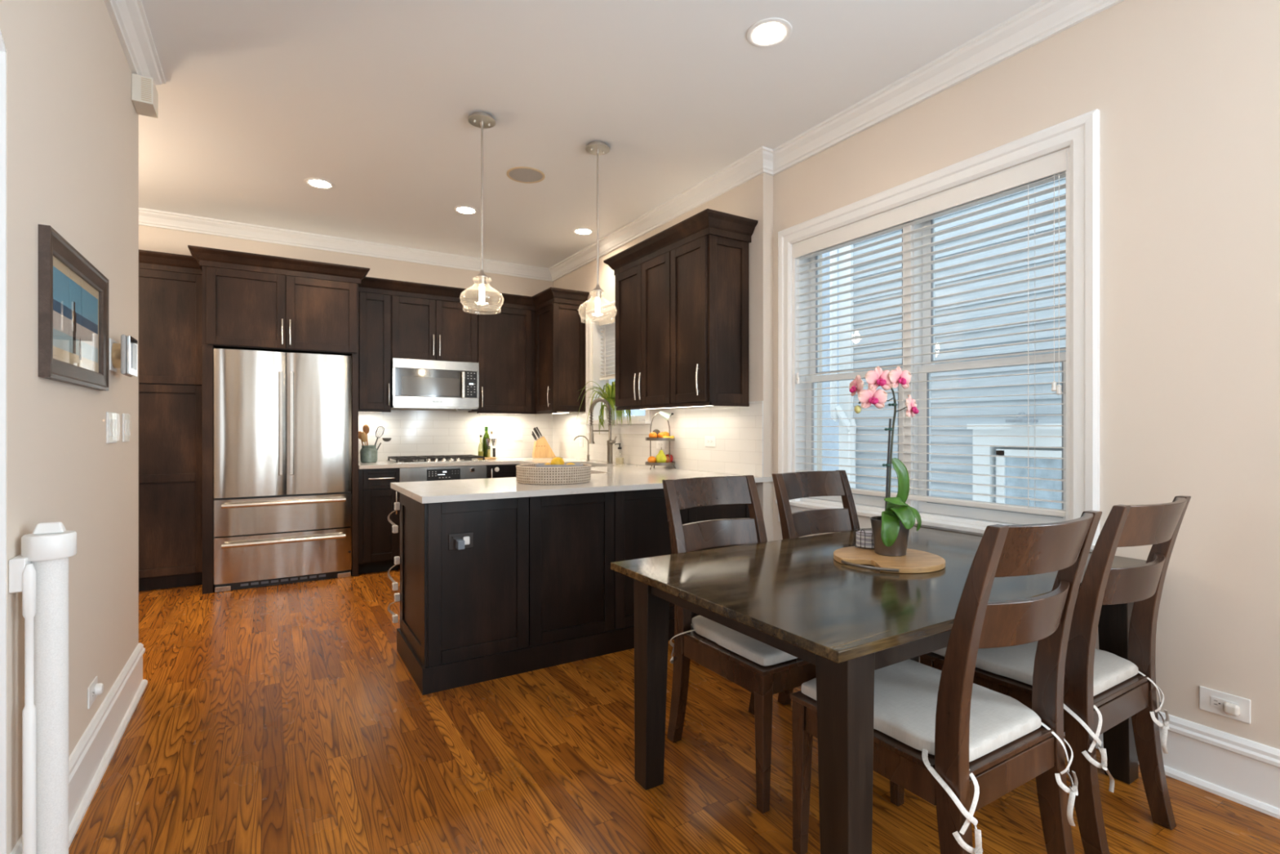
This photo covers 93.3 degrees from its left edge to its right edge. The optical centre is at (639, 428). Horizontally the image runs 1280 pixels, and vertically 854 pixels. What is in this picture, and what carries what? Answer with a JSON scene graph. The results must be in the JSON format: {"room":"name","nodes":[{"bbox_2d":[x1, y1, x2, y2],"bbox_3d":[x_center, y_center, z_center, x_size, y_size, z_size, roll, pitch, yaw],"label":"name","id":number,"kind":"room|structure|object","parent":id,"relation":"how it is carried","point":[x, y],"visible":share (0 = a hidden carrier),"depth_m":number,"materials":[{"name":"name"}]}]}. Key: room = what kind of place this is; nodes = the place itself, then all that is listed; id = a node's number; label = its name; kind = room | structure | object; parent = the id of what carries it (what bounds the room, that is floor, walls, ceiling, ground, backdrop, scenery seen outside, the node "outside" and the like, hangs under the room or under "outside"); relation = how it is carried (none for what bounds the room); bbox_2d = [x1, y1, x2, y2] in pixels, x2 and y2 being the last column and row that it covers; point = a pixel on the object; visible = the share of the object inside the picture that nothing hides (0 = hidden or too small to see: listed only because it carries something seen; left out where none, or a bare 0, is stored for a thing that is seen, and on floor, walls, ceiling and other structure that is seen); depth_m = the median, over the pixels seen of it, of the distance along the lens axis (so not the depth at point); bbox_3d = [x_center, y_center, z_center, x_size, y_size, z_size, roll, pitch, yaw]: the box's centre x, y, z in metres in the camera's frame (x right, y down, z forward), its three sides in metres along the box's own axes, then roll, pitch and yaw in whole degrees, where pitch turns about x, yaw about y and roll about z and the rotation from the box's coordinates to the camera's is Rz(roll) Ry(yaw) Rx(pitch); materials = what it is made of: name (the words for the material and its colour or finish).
{"room":"kitchen dining area","nodes":[
{"label":"kitchen dining area","id":0,"kind":"room"},
{"bbox_2d":[0,0,138,853],"bbox_3d":[-0.796,-0.244,0.151,0.140,2.945,6.290,0,0,-32],"label":"wall","id":1,"kind":"structure","parent":0,"point":[73,117],"depth_m":1.92,"materials":[{"name":"beige paint"}]},
{"bbox_2d":[0,29,6,853],"bbox_3d":[-1.223,0.048,0.848,0.138,2.360,1.284,0,0,-32],"label":"trim","id":2,"kind":"structure","parent":1,"relation":"attached to","point":[2,49],"depth_m":1.42,"materials":[{"name":"white"}]},
{"bbox_2d":[8,521,76,853],"bbox_3d":[-1.480,0.732,1.506,0.110,0.992,0.114,0,0,-32],"label":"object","id":3,"kind":"object","parent":1,"relation":"attached to","point":[41,571],"visible":1,"depth_m":1.49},
{"bbox_2d":[38,224,108,391],"bbox_3d":[-1.789,-0.343,1.928,0.025,0.410,0.702,0,0,-32],"label":"picture frame","id":4,"kind":"object","parent":1,"relation":"attached to","point":[73,294],"visible":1,"depth_m":1.84,"materials":[{"name":"black wood"}]},
{"bbox_2d":[53,266,97,369],"bbox_3d":[-1.792,-0.334,1.922,0.001,0.252,0.554,0,0,-32],"label":"print","id":5,"kind":"object","parent":4,"relation":"attached to","point":[75,305],"depth_m":1.90,"materials":[{"name":"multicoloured paper"}]},
{"bbox_2d":[10,642,147,853],"bbox_3d":[-1.995,1.124,2.135,0.170,0.208,1.714,0,0,-32],"label":"baseboard","id":6,"kind":"structure","parent":1,"relation":"attached to","point":[89,761],"depth_m":2.17,"materials":[{"name":"white wood"}]},
{"bbox_2d":[87,675,97,708],"bbox_3d":[-1.912,0.922,2.112,0.008,0.074,0.118,0,0,-32],"label":"wall outlet","id":7,"kind":"object","parent":1,"relation":"attached to","point":[91,696],"visible":0.84,"depth_m":2.09,"materials":[{"name":"white plastic"}]},
{"bbox_2d":[91,684,95,700],"bbox_3d":[-1.909,0.922,2.114,0.002,0.034,0.068,0,0,-32],"label":"receptacle","id":8,"kind":"object","parent":7,"relation":"attached to","point":[93,696],"depth_m":2.10,"materials":[{"name":"white plastic"}]},
{"bbox_2d":[94,682,103,695],"bbox_3d":[-1.911,0.922,2.136,0.019,0.040,0.040,0,0,-32],"label":"plug cover","id":9,"kind":"object","parent":7,"relation":"attached to","point":[99,688],"visible":1,"depth_m":2.12,"materials":[{"name":"white plastic"}]},
{"bbox_2d":[106,411,118,443],"bbox_3d":[-2.064,-0.002,2.371,0.018,0.120,0.166,0,0,-32],"label":"light switch","id":10,"kind":"object","parent":1,"relation":"attached to","point":[112,434],"visible":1,"depth_m":2.35,"materials":[{"name":"white plastic"}]},
{"bbox_2d":[109,334,137,377],"bbox_3d":[-2.059,-0.287,2.409,0.067,0.156,0.160,0,0,-32],"label":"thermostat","id":11,"kind":"object","parent":1,"relation":"attached to","point":[122,355],"visible":1,"depth_m":2.36,"materials":[{"name":"white plastic"}]},
{"bbox_2d":[122,413,130,441],"bbox_3d":[-2.208,-0.002,2.605,0.018,0.120,0.120,0,0,-32],"label":"light switch","id":12,"kind":"object","parent":1,"relation":"attached to","point":[126,417],"visible":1,"depth_m":2.58,"materials":[{"name":"white plastic"}]},
{"bbox_2d":[103,0,165,84],"bbox_3d":[-0.781,-1.661,0.214,0.232,0.112,6.382,0,0,-32],"label":"trim","id":13,"kind":"structure","parent":1,"relation":"attached to","point":[128,17],"depth_m":2.56,"materials":[{"name":"white wood"}]},
{"bbox_2d":[131,73,158,118],"bbox_3d":[-2.289,-1.534,2.795,0.077,0.120,0.152,0,0,-32],"label":"door chime","id":14,"kind":"object","parent":1,"relation":"attached to","point":[144,95],"visible":1,"depth_m":2.74,"materials":[{"name":"beige plastic"}]},
{"bbox_2d":[141,77,151,102],"bbox_3d":[-2.237,-1.534,2.739,0.036,0.100,0.002,0,0,-32],"label":"vent","id":15,"kind":"object","parent":14,"relation":"attached to","point":[145,82],"depth_m":2.74,"materials":[{"name":"beige plastic"}]},
{"bbox_2d":[138,0,1124,281],"bbox_3d":[-0.740,-1.661,1.623,5.035,0.112,8.740,0,0,-32],"label":"trim","id":16,"kind":"structure","parent":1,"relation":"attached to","point":[1045,19],"depth_m":3.74,"materials":[{"name":"white wood"}]},
{"bbox_2d":[138,225,553,461],"bbox_3d":[-2.979,-0.244,5.434,5.400,2.945,0.100,0,0,-32],"label":"wall","id":17,"kind":"structure","parent":0,"point":[150,238],"depth_m":5.62,"materials":[{"name":"beige paint"}]},
{"bbox_2d":[358,276,392,412],"bbox_3d":[-2.434,-0.732,5.465,0.301,1.175,0.398,0,0,-32],"label":"upper cabinet","id":18,"kind":"object","parent":17,"relation":"attached to","point":[374,293],"visible":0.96,"depth_m":5.36,"materials":[{"name":"brown wood"}]},
{"bbox_2d":[391,280,479,362],"bbox_3d":[-1.972,-0.966,5.748,0.783,0.707,0.398,0,0,-32],"label":"upper cabinet","id":19,"kind":"object","parent":17,"relation":"attached to","point":[429,322],"visible":0.98,"depth_m":5.61,"materials":[{"name":"brown wood"}]},
{"bbox_2d":[391,357,479,410],"bbox_3d":[-1.964,-0.398,5.737,0.776,0.458,0.422,0,0,-32],"label":"microwave","id":20,"kind":"object","parent":19,"relation":"attached to","point":[415,384],"visible":0.98,"depth_m":5.58,"materials":[{"name":"silver metal"}]},
{"bbox_2d":[358,409,552,461],"bbox_3d":[-1.808,0.068,6.088,2.018,0.480,0.009,0,0,-32],"label":"tiled wall","id":21,"kind":"structure","parent":17,"relation":"attached to","point":[412,433],"depth_m":6.02,"materials":[{"name":"white tile"}]},
{"bbox_2d":[511,433,522,440],"bbox_3d":[-1.297,0.093,6.391,0.118,0.074,0.008,0,0,-32],"label":"wall outlet","id":22,"kind":"object","parent":21,"relation":"attached to","point":[515,437],"visible":1,"depth_m":6.39,"materials":[{"name":"white plastic"}]},
{"bbox_2d":[468,290,536,413],"bbox_3d":[-1.381,-0.732,6.111,0.603,1.175,0.398,0,0,-32],"label":"upper cabinet","id":23,"kind":"object","parent":17,"relation":"attached to","point":[506,322],"visible":0.98,"depth_m":5.99,"materials":[{"name":"brown wood"}]},
{"bbox_2d":[138,0,1041,268],"bbox_3d":[-0.669,-1.767,1.666,5.400,0.100,8.940,0,0,-32],"label":"ceiling","id":24,"kind":"structure","parent":0,"point":[374,100],"depth_m":3.15,"materials":[{"name":"white paint"}]},
{"bbox_2d":[303,177,335,189],"bbox_3d":[-2.248,-1.713,4.240,0.194,0.007,0.194,0,0,-32],"label":"recessed light","id":25,"kind":"object","parent":24,"relation":"in","point":[317,183],"visible":1,"depth_m":4.23,"materials":[{"name":"white"}]},
{"bbox_2d":[453,205,478,214],"bbox_3d":[-1.372,-1.713,4.760,0.194,0.007,0.194,0,0,-32],"label":"recessed light","id":26,"kind":"object","parent":24,"relation":"in","point":[464,210],"visible":1,"depth_m":4.75,"materials":[{"name":"white"}]},
{"bbox_2d":[467,111,495,303],"bbox_3d":[-0.872,-1.181,3.336,0.237,1.071,0.237,0,0,-32],"label":"pendant light","id":27,"kind":"object","parent":24,"relation":"hanging from","point":[482,120],"visible":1,"depth_m":3.33,"materials":[{"name":"silver metal"}]},
{"bbox_2d":[506,166,545,182],"bbox_3d":[-0.773,-1.712,4.095,0.256,0.009,0.256,0,0,-32],"label":"ceiling speaker","id":28,"kind":"object","parent":24,"relation":"attached to","point":[519,174],"visible":1,"depth_m":4.08,"materials":[{"name":"beige"}]},
{"bbox_2d":[572,227,594,235],"bbox_3d":[-0.494,-1.713,5.274,0.194,0.007,0.194,0,0,-32],"label":"recessed light","id":29,"kind":"object","parent":24,"relation":"in","point":[580,231],"visible":1,"depth_m":5.27,"materials":[{"name":"white"}]},
{"bbox_2d":[585,141,609,315],"bbox_3d":[-0.257,-1.181,3.672,0.237,1.071,0.237,0,0,-32],"label":"pendant light","id":30,"kind":"object","parent":24,"relation":"hanging from","point":[594,148],"visible":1,"depth_m":3.67,"materials":[{"name":"silver metal"}]},
{"bbox_2d":[746,17,791,48],"bbox_3d":[0.561,-1.713,2.625,0.194,0.007,0.194,0,0,-32],"label":"recessed light","id":31,"kind":"object","parent":24,"relation":"in","point":[769,32],"visible":1,"depth_m":2.62,"materials":[{"name":"white plastic"}]},
{"bbox_2d":[553,173,773,541],"bbox_3d":[0.062,-0.244,5.304,0.350,2.945,3.302,0,0,-32],"label":"wall","id":32,"kind":"structure","parent":0,"point":[753,199],"depth_m":3.85,"materials":[{"name":"beige paint"}]},
{"bbox_2d":[531,287,589,413],"bbox_3d":[-0.890,-0.732,6.128,0.404,1.175,0.871,0,0,-32],"label":"upper cabinet","id":33,"kind":"object","parent":32,"relation":"attached to","point":[560,313],"visible":0.99,"depth_m":5.85,"materials":[{"name":"brown wood"}]},
{"bbox_2d":[580,300,651,434],"bbox_3d":[-0.130,-0.543,5.450,0.325,1.187,1.190,0,0,-32],"label":"window","id":34,"kind":"structure","parent":32,"relation":"in","point":[593,371],"depth_m":5.82,"materials":[{"name":"white"}]},
{"bbox_2d":[575,380,631,434],"bbox_3d":[-0.295,-0.193,5.320,0.380,0.513,0.806,0,0,-32],"label":"spider plant","id":35,"kind":"object","parent":34,"relation":"on","point":[610,396],"visible":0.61,"depth_m":5.41,"materials":[{"name":"green plant"}]},
{"bbox_2d":[599,315,615,380],"bbox_3d":[-0.124,-0.747,5.454,0.060,0.570,0.940,0,0,-32],"label":"window blind","id":36,"kind":"object","parent":34,"relation":"attached to","point":[608,326],"visible":0.3,"depth_m":5.73,"materials":[{"name":"white plastic"}]},
{"bbox_2d":[552,400,763,476],"bbox_3d":[-0.088,0.068,5.206,0.009,0.480,3.293,0,0,-32],"label":"tiled wall","id":37,"kind":"structure","parent":32,"relation":"attached to","point":[738,431],"depth_m":4.43,"materials":[{"name":"white tile"}]},
{"bbox_2d":[656,440,665,448],"bbox_3d":[0.163,0.128,4.780,0.008,0.074,0.118,0,0,-32],"label":"wall outlet","id":38,"kind":"object","parent":37,"relation":"attached to","point":[660,444],"visible":0.83,"depth_m":4.77,"materials":[{"name":"white plastic"}]},
{"bbox_2d":[704,435,715,446],"bbox_3d":[0.492,0.093,4.243,0.008,0.074,0.118,0,0,-32],"label":"wall outlet","id":39,"kind":"object","parent":37,"relation":"attached to","point":[709,441],"visible":1,"depth_m":4.24,"materials":[{"name":"white plastic"}]},
{"bbox_2d":[603,208,758,410],"bbox_3d":[0.231,-0.730,4.300,0.404,1.179,1.326,0,0,-32],"label":"upper cabinet","id":40,"kind":"object","parent":32,"relation":"attached to","point":[682,291],"visible":1,"depth_m":3.93,"materials":[{"name":"brown wood"}]},
{"bbox_2d":[68,564,1279,853],"bbox_3d":[-0.669,1.278,1.666,5.400,0.100,8.940,0,0,-32],"label":"floor","id":41,"kind":"structure","parent":0,"point":[291,717],"depth_m":2.19,"materials":[{"name":"brown wood"}]},
{"bbox_2d":[138,249,202,591],"bbox_3d":[-3.830,-0.042,4.596,0.874,2.539,0.437,0,0,-32],"label":"pantry cabinet","id":42,"kind":"object","parent":41,"relation":"on","point":[171,285],"visible":0.28,"depth_m":4.58,"materials":[{"name":"brown wood"}]},
{"bbox_2d":[187,244,369,594],"bbox_3d":[-2.934,-0.046,4.982,1.210,2.549,0.717,0,0,-32],"label":"refrigerator surround","id":43,"kind":"object","parent":41,"relation":"on","point":[251,301],"visible":0.92,"depth_m":4.68,"materials":[{"name":"brown wood"}]},
{"bbox_2d":[213,348,351,592],"bbox_3d":[-2.920,0.317,4.977,0.930,1.822,0.702,0,0,-32],"label":"refrigerator","id":44,"kind":"object","parent":41,"relation":"on","point":[282,424],"visible":1,"depth_m":4.71,"materials":[{"name":"silver metal"}]},
{"bbox_2d":[358,467,399,573],"bbox_3d":[-2.349,0.783,5.343,0.318,0.889,0.695,0,0,-32],"label":"base cabinet","id":45,"kind":"object","parent":41,"relation":"on","point":[378,546],"visible":0.84,"depth_m":5.09,"materials":[{"name":"brown wood"}]},
{"bbox_2d":[399,465,486,556],"bbox_3d":[-1.865,0.735,5.581,0.756,0.786,0.634,0,0,-32],"label":"wall oven","id":46,"kind":"object","parent":41,"relation":"on","point":[440,473],"visible":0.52,"depth_m":5.34,"materials":[{"name":"silver metal"}]},
{"bbox_2d":[486,463,520,478],"bbox_3d":[-1.421,0.783,5.911,0.342,0.889,0.695,0,0,-32],"label":"base cabinet","id":47,"kind":"object","parent":41,"relation":"on","point":[505,470],"visible":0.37,"depth_m":5.64,"materials":[{"name":"brown wood"}]},
{"bbox_2d":[396,488,750,694],"bbox_3d":[-0.305,0.783,3.595,2.038,0.889,0.662,0,0,-32],"label":"base cabinet","id":48,"kind":"object","parent":41,"relation":"on","point":[537,588],"visible":0.55,"depth_m":3.07,"materials":[{"name":"brown wood"}]},
{"bbox_2d":[387,502,399,533],"bbox_3d":[-1.361,0.495,3.338,0.055,0.177,0.097,0,0,-32],"label":"strap","id":49,"kind":"object","parent":48,"relation":"attached to","point":[397,504],"visible":1,"depth_m":3.35,"materials":[{"name":"white plastic"}]},
{"bbox_2d":[387,592,399,622],"bbox_3d":[-1.361,0.996,3.338,0.055,0.177,0.097,0,0,-32],"label":"strap","id":50,"kind":"object","parent":48,"relation":"attached to","point":[397,595],"visible":1,"depth_m":3.35,"materials":[{"name":"white plastic"}]},
{"bbox_2d":[387,555,399,591],"bbox_3d":[-1.361,0.804,3.338,0.055,0.199,0.097,0,0,-32],"label":"strap","id":51,"kind":"object","parent":48,"relation":"attached to","point":[397,559],"visible":1,"depth_m":3.35,"materials":[{"name":"white plastic"}]},
{"bbox_2d":[448,532,473,550],"bbox_3d":[-0.854,0.540,2.888,0.118,0.074,0.008,0,0,-32],"label":"wall outlet","id":52,"kind":"object","parent":48,"relation":"attached to","point":[451,541],"visible":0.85,"depth_m":2.88,"materials":[{"name":"black plastic"}]},
{"bbox_2d":[452,537,464,549],"bbox_3d":[-0.857,0.542,2.852,0.048,0.056,0.049,0,0,-32],"label":"charger","id":53,"kind":"object","parent":52,"relation":"attached to","point":[460,543],"visible":1,"depth_m":2.84,"materials":[{"name":"grey plastic"}]},
{"bbox_2d":[358,456,773,503],"bbox_3d":[-0.925,0.323,4.683,2.150,0.030,3.308,0,0,-32],"label":"countertop","id":54,"kind":"structure","parent":48,"relation":"on","point":[605,477],"depth_m":3.40,"materials":[{"name":"white stone"}]},
{"bbox_2d":[360,444,377,462],"bbox_3d":[-2.447,0.232,5.455,0.144,0.153,0.144,0,0,-32],"label":"utensil crock","id":55,"kind":"object","parent":54,"relation":"on","point":[368,454],"visible":0.99,"depth_m":5.40,"materials":[{"name":"green ceramic"}]},
{"bbox_2d":[362,424,369,445],"bbox_3d":[-2.479,0.122,5.470,0.054,0.313,0.019,0,0,-18],"label":"wooden spoon","id":56,"kind":"object","parent":55,"relation":"in","point":[366,428],"visible":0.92,"depth_m":5.47,"materials":[{"name":"brown wood"}]},
{"bbox_2d":[386,454,487,463],"bbox_3d":[-1.894,0.286,5.635,0.800,0.044,0.512,0,0,-32],"label":"gas cooktop","id":57,"kind":"object","parent":54,"relation":"in","point":[449,458],"visible":1,"depth_m":5.51,"materials":[{"name":"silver metal"}]},
{"bbox_2d":[476,457,496,459],"bbox_3d":[-1.526,0.299,6.020,0.190,0.018,0.190,0,0,-32],"label":"serving board","id":58,"kind":"object","parent":54,"relation":"on","point":[486,458],"visible":0.66,"depth_m":5.95,"materials":[{"name":"brown wood"}]},
{"bbox_2d":[482,426,490,457],"bbox_3d":[-1.535,0.136,6.038,0.078,0.307,0.078,0,0,-32],"label":"bottle","id":59,"kind":"object","parent":58,"relation":"on","point":[485,446],"visible":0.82,"depth_m":6.01,"materials":[{"name":"green glass"}]},
{"bbox_2d":[485,438,491,457],"bbox_3d":[-1.495,0.196,5.980,0.054,0.187,0.054,0,0,-32],"label":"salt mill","id":60,"kind":"object","parent":58,"relation":"on","point":[488,440],"visible":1,"depth_m":5.97,"materials":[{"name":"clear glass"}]},
{"bbox_2d":[532,435,555,457],"bbox_3d":[-1.000,0.196,6.307,0.233,0.224,0.111,0,0,-20],"label":"knife block","id":61,"kind":"object","parent":54,"relation":"on","point":[541,448],"visible":0.91,"depth_m":6.25,"materials":[{"name":"brown wood"}]},
{"bbox_2d":[515,462,591,484],"bbox_3d":[-0.497,0.260,3.490,0.434,0.096,0.434,0,0,-32],"label":"woven basket","id":62,"kind":"object","parent":54,"relation":"on","point":[526,473],"visible":0.96,"depth_m":3.31,"materials":[{"name":"wicker"}]},
{"bbox_2d":[535,462,582,466],"bbox_3d":[-0.471,0.248,3.553,0.270,0.078,0.170,0,0,-7],"label":"ceramic dish","id":63,"kind":"object","parent":62,"relation":"in","point":[538,464],"visible":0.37,"depth_m":3.47,"materials":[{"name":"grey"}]},
{"bbox_2d":[551,457,564,464],"bbox_3d":[-0.485,0.204,3.556,0.079,0.071,0.079,0,0,-7],"label":"lemon","id":64,"kind":"object","parent":63,"relation":"on","point":[557,460],"visible":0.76,"depth_m":3.53,"materials":[{"name":"yellow food"}]},
{"bbox_2d":[587,397,616,463],"bbox_3d":[-0.329,0.021,5.248,0.245,0.573,0.108,0,0,-8],"label":"spring faucet","id":65,"kind":"object","parent":54,"relation":"on","point":[610,442],"visible":1,"depth_m":5.25,"materials":[{"name":"silver metal"}]},
{"bbox_2d":[614,443,623,463],"bbox_3d":[-0.174,0.219,5.172,0.075,0.178,0.075,0,0,36],"label":"soap bottle","id":66,"kind":"object","parent":54,"relation":"on","point":[619,460],"visible":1,"depth_m":5.15,"materials":[{"name":"clear glass"}]},
{"bbox_2d":[644,411,675,469],"bbox_3d":[0.149,0.089,4.595,0.231,0.437,0.236,0,0,-32],"label":"fruit stand","id":67,"kind":"object","parent":54,"relation":"on","point":[646,463],"depth_m":4.56,"materials":[{"name":"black metal"}]},
{"bbox_2d":[644,461,675,465],"bbox_3d":[0.153,0.267,4.592,0.228,0.022,0.228,0,0,-32],"label":"tray","id":68,"kind":"object","parent":67,"relation":"on","point":[646,463],"depth_m":4.50,"materials":[{"name":"brown metal"}]},
{"bbox_2d":[645,437,675,440],"bbox_3d":[0.153,0.082,4.592,0.224,0.022,0.224,0,0,-32],"label":"tray","id":69,"kind":"object","parent":67,"relation":"on","point":[646,438],"depth_m":4.49,"materials":[{"name":"brown metal"}]},
{"bbox_2d":[655,449,666,462],"bbox_3d":[0.159,0.205,4.524,0.082,0.124,0.082,0,0,-32],"label":"pear","id":70,"kind":"object","parent":67,"relation":"on","point":[660,457],"visible":0.88,"depth_m":4.50,"materials":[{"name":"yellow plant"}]},
{"bbox_2d":[662,475,816,813],"bbox_3d":[0.430,0.717,2.310,0.480,1.022,0.632,0,0,-32],"label":"dining chair","id":71,"kind":"object","parent":41,"relation":"on","point":[762,682],"visible":0.7,"depth_m":2.33,"materials":[{"name":"brown wood"}]},
{"bbox_2d":[669,615,797,666],"bbox_3d":[0.447,0.864,2.282,0.498,0.266,0.534,0,0,-32],"label":"seat cushion","id":72,"kind":"object","parent":71,"relation":"on","point":[759,652],"visible":0.43,"depth_m":2.09,"materials":[{"name":"fabric"}]},
{"bbox_2d":[772,470,859,705],"bbox_3d":[0.940,0.717,2.629,0.480,1.022,0.632,0,0,-32],"label":"dining chair","id":73,"kind":"object","parent":41,"relation":"on","point":[793,485],"visible":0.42,"depth_m":2.85,"materials":[{"name":"brown wood"}]},
{"bbox_2d":[610,524,1146,853],"bbox_3d":[0.867,0.852,2.151,1.663,0.752,1.009,0,0,-32],"label":"dining table","id":74,"kind":"object","parent":41,"relation":"on","point":[792,596],"visible":0.63,"depth_m":1.77,"materials":[{"name":"brown wood"}]},
{"bbox_2d":[833,546,945,573],"bbox_3d":[0.886,0.466,2.162,0.370,0.020,0.370,0,0,-1],"label":"serving board","id":75,"kind":"object","parent":74,"relation":"on","point":[914,561],"visible":0.89,"depth_m":2.10,"materials":[{"name":"brown wood"}]},
{"bbox_2d":[853,527,874,549],"bbox_3d":[0.875,0.417,2.312,0.108,0.072,0.108,0,0,-32],"label":"rack","id":76,"kind":"object","parent":75,"relation":"on","point":[854,527],"visible":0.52,"depth_m":2.28,"materials":[{"name":"black metal"}]},
{"bbox_2d":[856,543,874,547],"bbox_3d":[0.875,0.446,2.313,0.094,0.007,0.094,0,0,-32],"label":"coaster","id":77,"kind":"object","parent":75,"relation":"on","point":[857,544],"visible":0.2,"depth_m":2.27,"materials":[{"name":"white"}]},
{"bbox_2d":[856,541,874,545],"bbox_3d":[0.875,0.438,2.313,0.094,0.007,0.094,0,0,-32],"label":"coaster","id":78,"kind":"object","parent":77,"relation":"on","point":[857,542],"visible":0.3,"depth_m":2.28,"materials":[{"name":"grey"}]},
{"bbox_2d":[856,538,873,543],"bbox_3d":[0.875,0.429,2.313,0.094,0.007,0.094,0,0,-32],"label":"coaster","id":79,"kind":"object","parent":78,"relation":"on","point":[858,540],"visible":0.27,"depth_m":2.28,"materials":[{"name":"white"}]},
{"bbox_2d":[856,537,873,541],"bbox_3d":[0.875,0.420,2.313,0.094,0.007,0.094,0,0,-32],"label":"coaster","id":80,"kind":"object","parent":79,"relation":"on","point":[857,538],"visible":0.26,"depth_m":2.27,"materials":[{"name":"grey"}]},
{"bbox_2d":[856,534,873,538],"bbox_3d":[0.875,0.412,2.313,0.094,0.007,0.094,0,0,-32],"label":"coaster","id":81,"kind":"object","parent":80,"relation":"on","point":[857,535],"visible":0.31,"depth_m":2.27,"materials":[{"name":"white"}]},
{"bbox_2d":[856,530,871,536],"bbox_3d":[0.875,0.404,2.313,0.094,0.007,0.094,0,0,-32],"label":"coaster","id":82,"kind":"object","parent":81,"relation":"on","point":[867,532],"visible":0.55,"depth_m":2.30,"materials":[{"name":"grey"}]},
{"bbox_2d":[848,365,921,555],"bbox_3d":[0.879,0.115,2.191,0.238,0.680,0.182,0,0,32],"label":"potted orchid","id":83,"kind":"object","parent":75,"relation":"on","point":[891,530],"visible":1,"depth_m":2.17,"materials":[{"name":"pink plant"}]},
{"bbox_2d":[790,510,1102,853],"bbox_3d":[0.805,0.717,1.614,0.480,1.022,0.632,0,0,-31],"label":"dining chair","id":84,"kind":"object","parent":41,"relation":"on","point":[1064,547],"visible":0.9,"depth_m":1.39,"materials":[{"name":"brown wood"}]},
{"bbox_2d":[800,658,1078,853],"bbox_3d":[0.788,0.864,1.642,0.498,0.266,0.534,0,0,-31],"label":"seat cushion","id":85,"kind":"object","parent":84,"relation":"on","point":[906,691],"visible":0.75,"depth_m":1.54,"materials":[{"name":"fabric"}]},
{"bbox_2d":[919,495,1191,853],"bbox_3d":[1.330,0.717,1.948,0.480,1.022,0.632,0,0,-32],"label":"dining chair","id":86,"kind":"object","parent":41,"relation":"on","point":[1157,525],"visible":0.76,"depth_m":1.70,"materials":[{"name":"brown wood"}]},
{"bbox_2d":[931,640,1169,792],"bbox_3d":[1.313,0.864,1.976,0.498,0.266,0.534,0,0,-32],"label":"seat cushion","id":87,"kind":"object","parent":86,"relation":"on","point":[1016,662],"visible":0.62,"depth_m":1.87,"materials":[{"name":"fabric"}]},
{"bbox_2d":[773,0,1279,749],"bbox_3d":[2.382,-0.244,1.600,0.265,2.945,5.438,0,0,-32],"label":"wall","id":88,"kind":"structure","parent":0,"point":[1185,93],"depth_m":2.13,"materials":[{"name":"beige paint"}]},
{"bbox_2d":[775,108,1099,551],"bbox_3d":[1.398,-0.323,3.106,0.230,1.811,1.735,0,0,-32],"label":"window","id":89,"kind":"structure","parent":88,"relation":"in","point":[1081,133],"depth_m":2.84,"materials":[{"name":"white wood"}]},
{"bbox_2d":[793,149,1066,517],"bbox_3d":[1.355,-0.380,3.076,0.075,1.484,1.500,0,0,-32],"label":"window blind","id":90,"kind":"object","parent":89,"relation":"attached to","point":[1055,163],"visible":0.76,"depth_m":2.87,"materials":[{"name":"white plastic"}]},
{"bbox_2d":[919,656,1279,818],"bbox_3d":[2.257,1.124,1.522,0.030,0.208,5.436,0,0,-32],"label":"baseboard","id":91,"kind":"structure","parent":88,"relation":"attached to","point":[1244,771],"depth_m":2.02,"materials":[{"name":"white wood"}]},
{"bbox_2d":[1199,685,1250,724],"bbox_3d":[1.960,0.927,2.027,0.008,0.080,0.128,0,0,-32],"label":"wall outlet","id":92,"kind":"object","parent":88,"relation":"attached to","point":[1211,700],"visible":0.99,"depth_m":2.03,"materials":[{"name":"white plastic"}]},
{"bbox_2d":[1210,695,1237,709],"bbox_3d":[1.958,0.927,2.026,0.002,0.034,0.068,0,0,-32],"label":"receptacle","id":93,"kind":"object","parent":92,"relation":"attached to","point":[1217,702],"depth_m":2.03,"materials":[{"name":"white plastic"}]},
{"bbox_2d":[1222,702,1239,715],"bbox_3d":[1.958,0.930,2.000,0.024,0.038,0.040,0,0,-32],"label":"plug cover","id":94,"kind":"object","parent":92,"relation":"attached to","point":[1233,709],"visible":1,"depth_m":1.99,"materials":[{"name":"beige plastic"}]},
{"label":"outside","id":95,"kind":"structure","parent":0,"visible":0},
{"bbox_3d":[3.046,2.478,6.559,5.950,0.100,20.000,0,0,-32],"label":"ground","id":96,"kind":"structure","parent":95,"visible":0},
{"bbox_2d":[623,248,864,471],"bbox_3d":[1.206,-0.422,9.771,2.530,5.700,5.600,0,0,-32],"label":"house","id":97,"kind":"structure","parent":96,"relation":"on","point":[827,420],"depth_m":7.10,"materials":[{"name":"grey paint"}]},
{"bbox_2d":[829,177,1066,509],"bbox_3d":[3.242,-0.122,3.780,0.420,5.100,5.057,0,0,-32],"label":"neighbor house","id":98,"kind":"structure","parent":96,"relation":"on","point":[1046,377],"depth_m":4.76,"materials":[{"name":"paint"}]},
{"bbox_2d":[1005,412,1038,422],"bbox_3d":[2.756,-0.077,4.364,0.200,0.070,0.200,0,0,-32],"label":"lamp","id":99,"kind":"object","parent":98,"relation":"attached to","point":[1018,419],"depth_m":4.33,"materials":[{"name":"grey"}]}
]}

